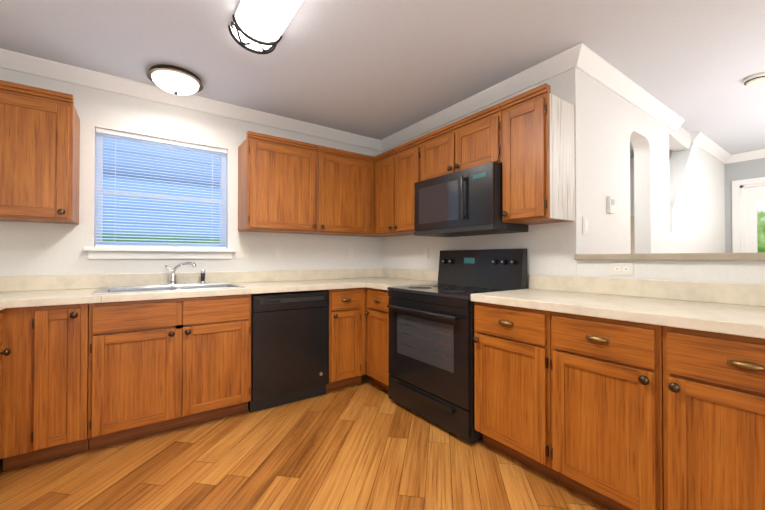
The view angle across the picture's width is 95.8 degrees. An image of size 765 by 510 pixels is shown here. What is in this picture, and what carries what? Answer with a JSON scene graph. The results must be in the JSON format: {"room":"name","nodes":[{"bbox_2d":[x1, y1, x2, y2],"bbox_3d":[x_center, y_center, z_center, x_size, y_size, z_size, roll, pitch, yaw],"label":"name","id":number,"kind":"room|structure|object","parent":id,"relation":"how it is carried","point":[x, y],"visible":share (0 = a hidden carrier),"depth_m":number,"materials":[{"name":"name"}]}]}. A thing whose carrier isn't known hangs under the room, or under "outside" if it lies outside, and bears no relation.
{"room":"kitchen","nodes":[
{"label":"kitchen","id":0,"kind":"room"},
{"bbox_2d":[0,68,381,275],"bbox_3d":[-1.472,-0.061,3.022,3.730,2.470,0.160,0,-1,-35],"label":"wall","id":1,"kind":"structure","parent":0,"point":[31,249],"depth_m":2.70,"materials":[{"name":"paint"}]},
{"bbox_2d":[0,80,79,223],"bbox_3d":[-2.266,-0.614,2.133,0.560,0.790,0.372,0,-1,-35],"label":"upper cabinet","id":2,"kind":"object","parent":1,"relation":"attached to","point":[39,152],"visible":1,"depth_m":2.09,"materials":[{"name":"brown wood"}]},
{"bbox_2d":[84,247,234,258],"bbox_3d":[-1.725,-0.011,2.765,1.000,0.086,0.135,0,-1,-35],"label":"window sill","id":3,"kind":"structure","parent":1,"relation":"attached to","point":[129,253],"depth_m":2.69,"materials":[{"name":"white wood"}]},
{"bbox_2d":[95,133,225,247],"bbox_3d":[-1.787,-0.477,2.856,0.900,0.900,0.068,0,-1,-35],"label":"window","id":4,"kind":"structure","parent":1,"relation":"in","point":[109,149],"depth_m":2.84,"materials":[{"name":"glass"}]},
{"bbox_2d":[95,128,226,248],"bbox_3d":[-1.741,-0.491,2.792,0.892,0.871,0.040,0,-1,-35],"label":"window blind","id":5,"kind":"object","parent":4,"relation":"attached to","point":[106,132],"visible":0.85,"depth_m":2.75,"materials":[{"name":"white plastic"}]},
{"bbox_2d":[0,48,379,150],"bbox_3d":[-1.367,-1.249,2.963,3.400,0.095,0.075,0,-1,-35],"label":"crown molding","id":6,"kind":"structure","parent":1,"relation":"attached to","point":[10,60],"depth_m":2.70,"materials":[{"name":"white wood"}]},
{"bbox_2d":[238,131,317,233],"bbox_3d":[-0.926,-0.605,3.085,0.608,0.790,0.372,0,-1,-35],"label":"upper cabinet","id":7,"kind":"object","parent":1,"relation":"attached to","point":[276,184],"visible":1,"depth_m":2.95,"materials":[{"name":"brown wood"}]},
{"bbox_2d":[275,246,281,258],"bbox_3d":[-0.982,-0.024,3.265,0.070,0.115,0.008,0,-1,-35],"label":"electrical outlet","id":8,"kind":"object","parent":1,"relation":"attached to","point":[278,252],"visible":1,"depth_m":3.26,"materials":[{"name":"white plastic"}]},
{"bbox_2d":[306,145,374,235],"bbox_3d":[-0.416,-0.602,3.447,0.636,0.790,0.372,0,-1,-35],"label":"upper cabinet","id":9,"kind":"object","parent":1,"relation":"attached to","point":[344,193],"visible":0.85,"depth_m":3.31,"materials":[{"name":"brown wood"}]},
{"bbox_2d":[348,248,353,258],"bbox_3d":[-0.343,-0.019,3.719,0.070,0.115,0.008,0,-1,-35],"label":"electrical outlet","id":10,"kind":"object","parent":1,"relation":"attached to","point":[350,253],"visible":1,"depth_m":3.72,"materials":[{"name":"white plastic"}]},
{"bbox_2d":[0,375,608,509],"bbox_3d":[1.874,1.187,1.719,7.690,0.050,6.060,0,-1,-35],"label":"floor","id":11,"kind":"structure","parent":0,"point":[366,444],"depth_m":1.87,"materials":[{"name":"laminate"}]},
{"bbox_2d":[0,313,10,458],"bbox_3d":[-2.065,0.717,1.414,0.661,0.885,0.533,0,-1,-35],"label":"base cabinet","id":12,"kind":"object","parent":11,"relation":"on","point":[5,352],"visible":1,"depth_m":1.77,"materials":[{"name":"brown wood"}]},
{"bbox_2d":[0,276,15,309],"bbox_3d":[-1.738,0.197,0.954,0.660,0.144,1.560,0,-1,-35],"label":"countertop","id":13,"kind":"structure","parent":12,"relation":"on","point":[7,283],"depth_m":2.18,"materials":[{"name":"stone"}]},
{"bbox_2d":[0,304,88,470],"bbox_3d":[-2.011,0.724,2.123,0.352,0.885,0.661,0,-1,-35],"label":"base cabinet","id":14,"kind":"object","parent":11,"relation":"on","point":[45,389],"visible":0.79,"depth_m":1.89,"materials":[{"name":"brown wood"}]},
{"bbox_2d":[88,294,250,449],"bbox_3d":[-1.494,0.727,2.491,0.912,0.885,0.661,0,-1,-35],"label":"base cabinet","id":15,"kind":"object","parent":11,"relation":"on","point":[159,366],"visible":0.96,"depth_m":2.21,"materials":[{"name":"brown wood"}]},
{"bbox_2d":[16,269,363,307],"bbox_3d":[-1.231,0.213,2.680,3.486,0.144,0.668,0,-1,-35],"label":"countertop","id":16,"kind":"structure","parent":15,"relation":"on","point":[33,291],"depth_m":2.53,"materials":[{"name":"stone"}]},
{"bbox_2d":[91,262,243,294],"bbox_3d":[-1.522,0.226,2.511,0.870,0.354,0.540,0,-1,-35],"label":"sink","id":17,"kind":"object","parent":16,"relation":"in","point":[173,285],"visible":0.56,"depth_m":2.62,"materials":[{"name":"silver metal"}]},
{"bbox_2d":[159,262,205,284],"bbox_3d":[-1.537,0.141,2.682,0.321,0.181,0.202,0,-1,-35],"label":"faucet","id":18,"kind":"object","parent":16,"relation":"on","point":[172,277],"depth_m":2.69,"materials":[{"name":"silver metal"}]},
{"bbox_2d":[248,290,328,412],"bbox_3d":[-0.859,0.739,2.928,0.617,0.868,0.588,0,-1,-35],"label":"dishwasher","id":19,"kind":"object","parent":11,"relation":"on","point":[289,347],"visible":0.83,"depth_m":2.68,"materials":[{"name":"black metal"}]},
{"bbox_2d":[323,288,365,391],"bbox_3d":[-0.459,0.734,3.225,0.369,0.885,0.661,0,-1,-35],"label":"base cabinet","id":20,"kind":"object","parent":11,"relation":"on","point":[347,339],"visible":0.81,"depth_m":2.98,"materials":[{"name":"brown wood"}]},
{"bbox_2d":[365,288,389,391],"bbox_3d":[0.192,0.733,3.108,0.661,0.885,0.389,0,-1,-35],"label":"base cabinet","id":21,"kind":"object","parent":11,"relation":"on","point":[377,336],"visible":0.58,"depth_m":2.94,"materials":[{"name":"brown wood"}]},
{"bbox_2d":[364,268,437,289],"bbox_3d":[0.208,0.217,3.089,0.666,0.144,0.332,0,-1,-35],"label":"countertop","id":22,"kind":"structure","parent":21,"relation":"on","point":[377,278],"depth_m":3.38,"materials":[{"name":"stone"}]},
{"bbox_2d":[387,248,527,443],"bbox_3d":[0.515,0.563,2.590,0.684,1.215,0.829,0,-1,-35],"label":"range","id":23,"kind":"object","parent":11,"relation":"on","point":[431,353],"visible":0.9,"depth_m":2.43,"materials":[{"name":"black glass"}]},
{"bbox_2d":[473,302,558,482],"bbox_3d":[0.924,0.723,2.077,0.661,0.885,0.477,0,-1,-35],"label":"base cabinet","id":24,"kind":"object","parent":11,"relation":"on","point":[512,379],"visible":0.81,"depth_m":1.87,"materials":[{"name":"brown wood"}]},
{"bbox_2d":[551,311,663,509],"bbox_3d":[1.193,0.720,1.698,0.661,0.885,0.447,0,-1,-35],"label":"base cabinet","id":25,"kind":"object","parent":11,"relation":"on","point":[607,413],"visible":0.81,"depth_m":1.50,"materials":[{"name":"brown wood"}]},
{"bbox_2d":[630,216,634,253],"bbox_3d":[2.678,0.350,3.961,1.648,1.665,0.948,0,-1,-35],"label":"staircase","id":26,"kind":"structure","parent":11,"relation":"on","point":[632,229],"depth_m":4.12,"materials":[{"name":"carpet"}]},
{"bbox_2d":[662,326,764,509],"bbox_3d":[1.460,0.716,1.322,0.661,0.885,0.469,0,-1,-35],"label":"base cabinet","id":27,"kind":"object","parent":11,"relation":"on","point":[713,420],"visible":0.88,"depth_m":1.23,"materials":[{"name":"brown wood"}]},
{"bbox_2d":[0,0,764,157],"bbox_3d":[1.874,-1.333,1.742,7.690,0.050,6.060,0,-1,-35],"label":"ceiling","id":28,"kind":"structure","parent":0,"point":[379,69],"depth_m":2.19,"materials":[{"name":"paint"}]},
{"bbox_2d":[147,64,202,94],"bbox_3d":[-1.505,-1.237,2.518,0.356,0.126,0.356,0,-1,-35],"label":"dome ceiling light","id":29,"kind":"object","parent":28,"relation":"attached to","point":[172,79],"visible":1,"depth_m":2.43,"materials":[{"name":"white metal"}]},
{"bbox_2d":[228,0,303,54],"bbox_3d":[-0.414,-1.257,1.552,0.277,0.106,1.232,0,-1,-35],"label":"fluorescent ceiling light","id":30,"kind":"object","parent":28,"relation":"attached to","point":[257,26],"visible":0.98,"depth_m":1.84,"materials":[{"name":"glass"}]},
{"bbox_2d":[743,72,764,85],"bbox_3d":[2.734,-1.279,2.524,0.140,0.041,0.140,0,-1,-35],"label":"dome ceiling light","id":31,"kind":"object","parent":28,"relation":"attached to","point":[755,79],"visible":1,"depth_m":2.51,"materials":[{"name":"white glass"}]},
{"bbox_2d":[382,67,764,288],"bbox_3d":[1.137,-0.066,2.465,0.120,2.470,3.770,0,-1,-35],"label":"wall","id":32,"kind":"structure","parent":0,"point":[552,248],"depth_m":2.28,"materials":[{"name":"paint"}]},
{"bbox_2d":[362,148,413,236],"bbox_3d":[0.037,-0.601,3.589,0.372,0.790,0.665,0,-1,-35],"label":"upper cabinet","id":33,"kind":"object","parent":32,"relation":"attached to","point":[384,193],"visible":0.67,"depth_m":3.37,"materials":[{"name":"brown wood"}]},
{"bbox_2d":[393,138,420,233],"bbox_3d":[0.333,-0.604,3.172,0.372,0.790,0.347,0,-1,-35],"label":"upper cabinet","id":34,"kind":"object","parent":32,"relation":"attached to","point":[407,165],"visible":0.54,"depth_m":3.09,"materials":[{"name":"brown wood"}]},
{"bbox_2d":[423,247,428,258],"bbox_3d":[0.421,-0.023,3.360,0.008,0.115,0.070,0,-1,-35],"label":"electrical outlet","id":35,"kind":"object","parent":32,"relation":"attached to","point":[425,252],"visible":1,"depth_m":3.35,"materials":[{"name":"white plastic"}]},
{"bbox_2d":[419,103,501,180],"bbox_3d":[0.668,-0.809,2.703,0.372,0.390,0.802,0,-1,-35],"label":"upper cabinet","id":36,"kind":"object","parent":32,"relation":"attached to","point":[473,140],"visible":0.73,"depth_m":2.55,"materials":[{"name":"brown wood"}]},
{"bbox_2d":[414,162,528,236],"bbox_3d":[0.641,-0.384,2.673,0.446,0.440,0.781,0,-1,-35],"label":"over-the-range microwave","id":37,"kind":"object","parent":36,"relation":"attached to","point":[466,202],"visible":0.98,"depth_m":2.46,"materials":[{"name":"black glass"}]},
{"bbox_2d":[380,43,591,150],"bbox_3d":[0.637,-1.248,3.013,0.075,0.095,2.135,0,-1,-35],"label":"crown molding","id":38,"kind":"structure","parent":32,"relation":"attached to","point":[585,59],"depth_m":2.62,"materials":[{"name":"white wood"}]},
{"bbox_2d":[500,83,574,224],"bbox_3d":[0.993,-0.613,2.243,0.372,0.790,0.317,0,-1,-35],"label":"upper cabinet","id":39,"kind":"object","parent":32,"relation":"attached to","point":[538,155],"visible":1,"depth_m":2.13,"materials":[{"name":"brown wood"}]},
{"bbox_2d":[610,263,633,274],"bbox_3d":[1.385,0.080,2.002,0.008,0.070,0.115,0,-1,-35],"label":"outlet","id":40,"kind":"object","parent":32,"relation":"attached to","point":[621,268],"visible":1,"depth_m":2.00,"materials":[{"name":"white plastic"}]},
{"bbox_2d":[574,252,764,260],"bbox_3d":[1.769,0.007,1.575,0.190,0.036,1.648,0,-1,-35],"label":"ledge","id":41,"kind":"object","parent":32,"relation":"on","point":[758,256],"depth_m":1.77,"materials":[{"name":"laminate"}]},
{"bbox_2d":[630,150,672,215],"bbox_3d":[3.320,-0.046,4.591,0.120,2.470,1.230,0,-1,-35],"label":"wall","id":42,"kind":"structure","parent":0,"point":[632,185],"depth_m":4.53,"materials":[{"name":"paint"}]},
{"bbox_2d":[584,73,724,253],"bbox_3d":[2.871,-0.057,3.444,3.840,2.470,0.120,0,-1,-35],"label":"wall","id":43,"kind":"structure","parent":0,"point":[615,124],"depth_m":3.00,"materials":[{"name":"paint"}]},
{"bbox_2d":[582,217,587,234],"bbox_3d":[1.338,-0.193,2.277,0.070,0.115,0.009,0,-1,-35],"label":"light switch","id":44,"kind":"object","parent":43,"relation":"attached to","point":[585,225],"visible":1,"depth_m":2.27,"materials":[{"name":"white plastic"}]},
{"bbox_2d":[607,196,615,213],"bbox_3d":[1.649,-0.361,2.490,0.090,0.120,0.024,0,-1,-35],"label":"thermostat","id":45,"kind":"object","parent":43,"relation":"attached to","point":[611,207],"visible":1,"depth_m":2.47,"materials":[{"name":"white plastic"}]},
{"bbox_2d":[582,51,684,131],"bbox_3d":[2.075,-1.250,2.770,1.950,0.095,0.075,0,-1,-35],"label":"crown molding","id":46,"kind":"structure","parent":43,"relation":"attached to","point":[601,71],"depth_m":2.63,"materials":[{"name":"white wood"}]},
{"bbox_2d":[669,142,697,231],"bbox_3d":[3.024,-0.710,3.559,0.857,0.998,0.160,0,-1,-35],"label":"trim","id":47,"kind":"structure","parent":43,"relation":"attached to","point":[680,164],"depth_m":3.50,"materials":[{"name":"white paint"}]},
{"bbox_2d":[691,132,731,162],"bbox_3d":[3.853,-1.239,4.032,1.370,0.095,0.075,0,-1,-35],"label":"crown molding","id":48,"kind":"structure","parent":43,"relation":"attached to","point":[703,142],"depth_m":3.97,"materials":[{"name":"white wood"}]},
{"bbox_2d":[724,158,764,252],"bbox_3d":[5.547,-0.060,3.094,0.120,2.470,3.790,0,-1,-35],"label":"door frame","id":49,"kind":"structure","parent":0,"point":[748,169],"depth_m":4.46,"materials":[{"name":"paint"}]},
{"bbox_2d":[723,149,764,163],"bbox_3d":[5.502,-1.248,2.999,0.075,0.095,3.670,0,-1,-35],"label":"crown molding","id":50,"kind":"structure","parent":49,"relation":"attached to","point":[757,154],"depth_m":4.31,"materials":[{"name":"white wood"}]},
{"bbox_2d":[732,177,764,260],"bbox_3d":[4.849,0.114,4.044,0.118,2.140,1.050,0,-1,-35],"label":"door","id":51,"kind":"structure","parent":49,"relation":"attached to","point":[746,197],"depth_m":4.37,"materials":[{"name":"white wood"}]},
{"bbox_2d":[757,202,764,251],"bbox_3d":[4.902,0.149,4.082,0.004,2.070,0.910,0,-1,-35],"label":"window","id":52,"kind":"structure","parent":49,"relation":"in","point":[761,223],"depth_m":4.32,"materials":[{"name":"glass"}]},
{"bbox_3d":[1.738,0.713,0.930,0.661,0.885,0.486,0,-1,-35],"label":"base cabinet","id":53,"kind":"object","parent":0,"visible":0},
{"bbox_2d":[471,275,764,338],"bbox_3d":[1.353,0.202,1.497,0.643,0.144,1.927,0,-1,-35],"label":"countertop","id":54,"kind":"structure","parent":53,"relation":"on","point":[738,309],"depth_m":1.66,"materials":[{"name":"stone"}]}
]}

